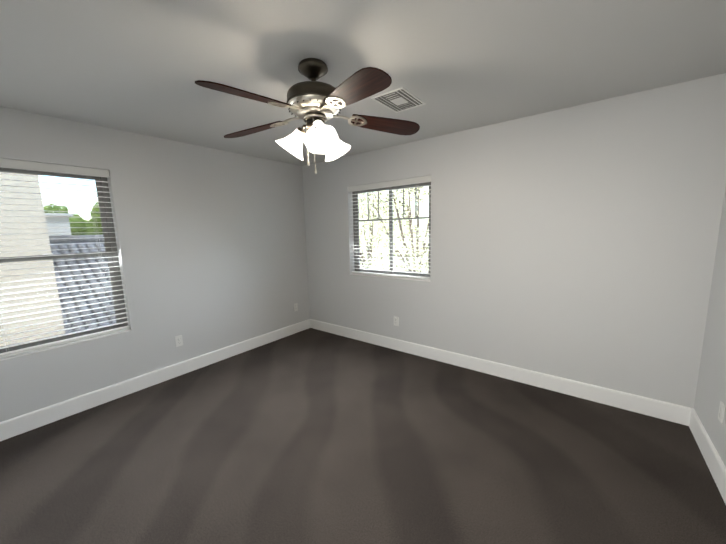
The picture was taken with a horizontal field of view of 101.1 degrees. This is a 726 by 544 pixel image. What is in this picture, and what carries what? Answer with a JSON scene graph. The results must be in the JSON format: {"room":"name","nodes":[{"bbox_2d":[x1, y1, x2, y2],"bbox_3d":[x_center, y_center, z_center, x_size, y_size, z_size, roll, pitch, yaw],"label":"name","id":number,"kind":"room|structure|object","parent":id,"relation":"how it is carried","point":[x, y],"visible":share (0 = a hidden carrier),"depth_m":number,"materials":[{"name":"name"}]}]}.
{"room":"empty bedroom","nodes":[
{"label":"empty bedroom","id":0,"kind":"room"},
{"bbox_2d":[0,106,309,421],"bbox_3d":[-1.963,-0.124,3.220,0.150,2.440,3.450,5,10,37],"label":"wall","id":1,"kind":"structure","parent":0,"point":[211,247],"depth_m":3.08,"materials":[{"name":"white paint"}]},
{"bbox_2d":[0,167,127,352],"bbox_3d":[-2.592,-0.121,2.458,0.062,1.480,0.910,5,10,37],"label":"window","id":2,"kind":"structure","parent":1,"relation":"in","point":[113,253],"depth_m":2.58,"materials":[{"name":"clear glass"}]},
{"bbox_2d":[0,158,129,358],"bbox_3d":[-2.529,-0.122,2.409,0.081,1.464,0.904,5,10,37],"label":"window blinds","id":3,"kind":"object","parent":2,"relation":"attached to","point":[29,165],"visible":0.9,"depth_m":2.45,"materials":[{"name":"white plastic"}]},
{"bbox_2d":[0,329,130,360],"bbox_3d":[-2.521,0.609,2.521,0.091,0.011,0.906,5,10,37],"label":"window sill","id":4,"kind":"structure","parent":1,"relation":"attached to","point":[32,352],"depth_m":2.48,"materials":[{"name":"white paint"}]},
{"bbox_2d":[0,319,309,440],"bbox_3d":[-1.869,1.020,3.331,0.016,0.140,3.450,5,10,37],"label":"baseboard","id":5,"kind":"structure","parent":1,"relation":"attached to","point":[20,424],"depth_m":2.84,"materials":[{"name":"white paint"}]},
{"bbox_2d":[175,335,182,346],"bbox_3d":[-1.960,0.735,3.184,0.008,0.115,0.070,5,10,37],"label":"electrical outlet","id":6,"kind":"object","parent":1,"relation":"attached to","point":[178,340],"visible":1,"depth_m":3.18,"materials":[{"name":"white plastic"}]},
{"bbox_2d":[294,303,297,311],"bbox_3d":[-0.996,0.524,4.430,0.008,0.115,0.070,5,10,37],"label":"electrical outlet","id":7,"kind":"object","parent":1,"relation":"attached to","point":[296,307],"visible":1,"depth_m":4.43,"materials":[{"name":"white plastic"}]},
{"bbox_2d":[0,328,725,543],"bbox_3d":[-0.240,1.284,2.114,4.410,0.120,3.750,5,10,37],"label":"floor","id":8,"kind":"structure","parent":0,"point":[311,436],"depth_m":1.94,"materials":[{"name":"carpet"}]},
{"bbox_2d":[0,0,725,165],"bbox_3d":[-0.302,-1.250,1.754,4.410,0.120,3.750,5,10,37],"label":"ceiling","id":9,"kind":"structure","parent":0,"point":[138,66],"depth_m":1.65,"materials":[{"name":"white paint"}]},
{"bbox_2d":[195,58,419,173],"bbox_3d":[-0.314,-0.874,1.713,1.269,0.610,1.220,5,10,37],"label":"ceiling fan","id":10,"kind":"object","parent":9,"relation":"hanging from","point":[314,105],"visible":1,"depth_m":1.65,"materials":[{"name":"brown wood"}]},
{"bbox_2d":[371,87,425,112],"bbox_3d":[0.269,-1.265,2.214,0.260,0.007,0.350,5,10,37],"label":"ceiling vent","id":11,"kind":"object","parent":9,"relation":"in","point":[401,99],"visible":1,"depth_m":2.20,"materials":[{"name":"white metal"}]},
{"bbox_2d":[302,73,725,407],"bbox_3d":[0.822,-0.211,3.346,4.410,2.440,0.150,5,10,37],"label":"wall","id":12,"kind":"structure","parent":0,"point":[577,243],"depth_m":2.56,"materials":[{"name":"white paint"}]},
{"bbox_2d":[351,274,429,281],"bbox_3d":[0.320,0.062,3.743,1.166,0.011,0.091,5,10,37],"label":"window sill","id":13,"kind":"structure","parent":12,"relation":"attached to","point":[392,277],"depth_m":3.66,"materials":[{"name":"white paint"}]},
{"bbox_2d":[352,182,430,276],"bbox_3d":[0.350,-0.515,3.719,1.170,1.160,0.050,5,10,37],"label":"window","id":14,"kind":"structure","parent":12,"relation":"in","point":[357,249],"depth_m":3.72,"materials":[{"name":"grey"}]},
{"bbox_2d":[348,176,430,279],"bbox_3d":[0.298,-0.510,3.652,1.164,1.144,0.081,5,10,37],"label":"window blinds","id":15,"kind":"object","parent":14,"relation":"attached to","point":[418,180],"visible":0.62,"depth_m":3.60,"materials":[{"name":"white plastic"}]},
{"bbox_2d":[394,316,398,325],"bbox_3d":[0.408,0.609,3.695,0.070,0.115,0.008,5,10,37],"label":"electrical outlet","id":16,"kind":"object","parent":12,"relation":"attached to","point":[396,321],"visible":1,"depth_m":3.69,"materials":[{"name":"white plastic"}]},
{"bbox_2d":[310,319,690,425],"bbox_3d":[0.799,0.938,3.443,4.078,0.140,0.016,5,10,37],"label":"baseboard","id":17,"kind":"structure","parent":12,"relation":"attached to","point":[671,412],"depth_m":2.82,"materials":[{"name":"white paint"}]},
{"bbox_2d":[694,185,725,466],"bbox_3d":[1.421,0.158,0.648,0.150,2.440,3.450,5,10,37],"label":"wall","id":18,"kind":"structure","parent":0,"point":[711,391],"depth_m":1.93,"materials":[{"name":"white paint"}]},
{"bbox_2d":[689,408,725,504],"bbox_3d":[1.383,1.291,0.859,0.016,0.140,3.450,5,10,37],"label":"baseboard","id":19,"kind":"structure","parent":18,"relation":"attached to","point":[713,461],"depth_m":1.84,"materials":[{"name":"white paint"}]},
{"bbox_2d":[718,401,724,423],"bbox_3d":[2.109,0.827,1.759,0.008,0.115,0.070,5,10,37],"label":"electrical outlet","id":20,"kind":"object","parent":18,"relation":"attached to","point":[721,412],"visible":1,"depth_m":1.75,"materials":[{"name":"white plastic"}]},
{"label":"outside","id":21,"kind":"structure","parent":0,"visible":0},
{"bbox_3d":[-0.751,3.939,5.135,120.000,0.200,120.000,5,10,37],"label":"ground","id":22,"kind":"structure","parent":21,"visible":0},
{"bbox_2d":[0,172,115,346],"bbox_3d":[-9.236,0.058,4.064,6.700,8.200,17.000,5,10,37],"label":"neighbouring house","id":23,"kind":"structure","parent":22,"relation":"on","point":[7,227],"depth_m":4.41,"materials":[{"name":"beige paint"}]},
{"bbox_2d":[44,200,102,234],"bbox_3d":[-11.188,0.017,12.405,3.904,6.040,4.653,5,10,37],"label":"trees","id":24,"kind":"object","parent":22,"relation":"on","point":[71,219],"depth_m":12.25,"materials":[{"name":"green plant"}]},
{"bbox_2d":[358,186,428,272],"bbox_3d":[0.386,-1.330,12.964,11.069,8.000,9.675,5,10,37],"label":"trees","id":25,"kind":"object","parent":22,"relation":"on","point":[416,232],"depth_m":10.02,"materials":[{"name":"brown plant"}]}
]}

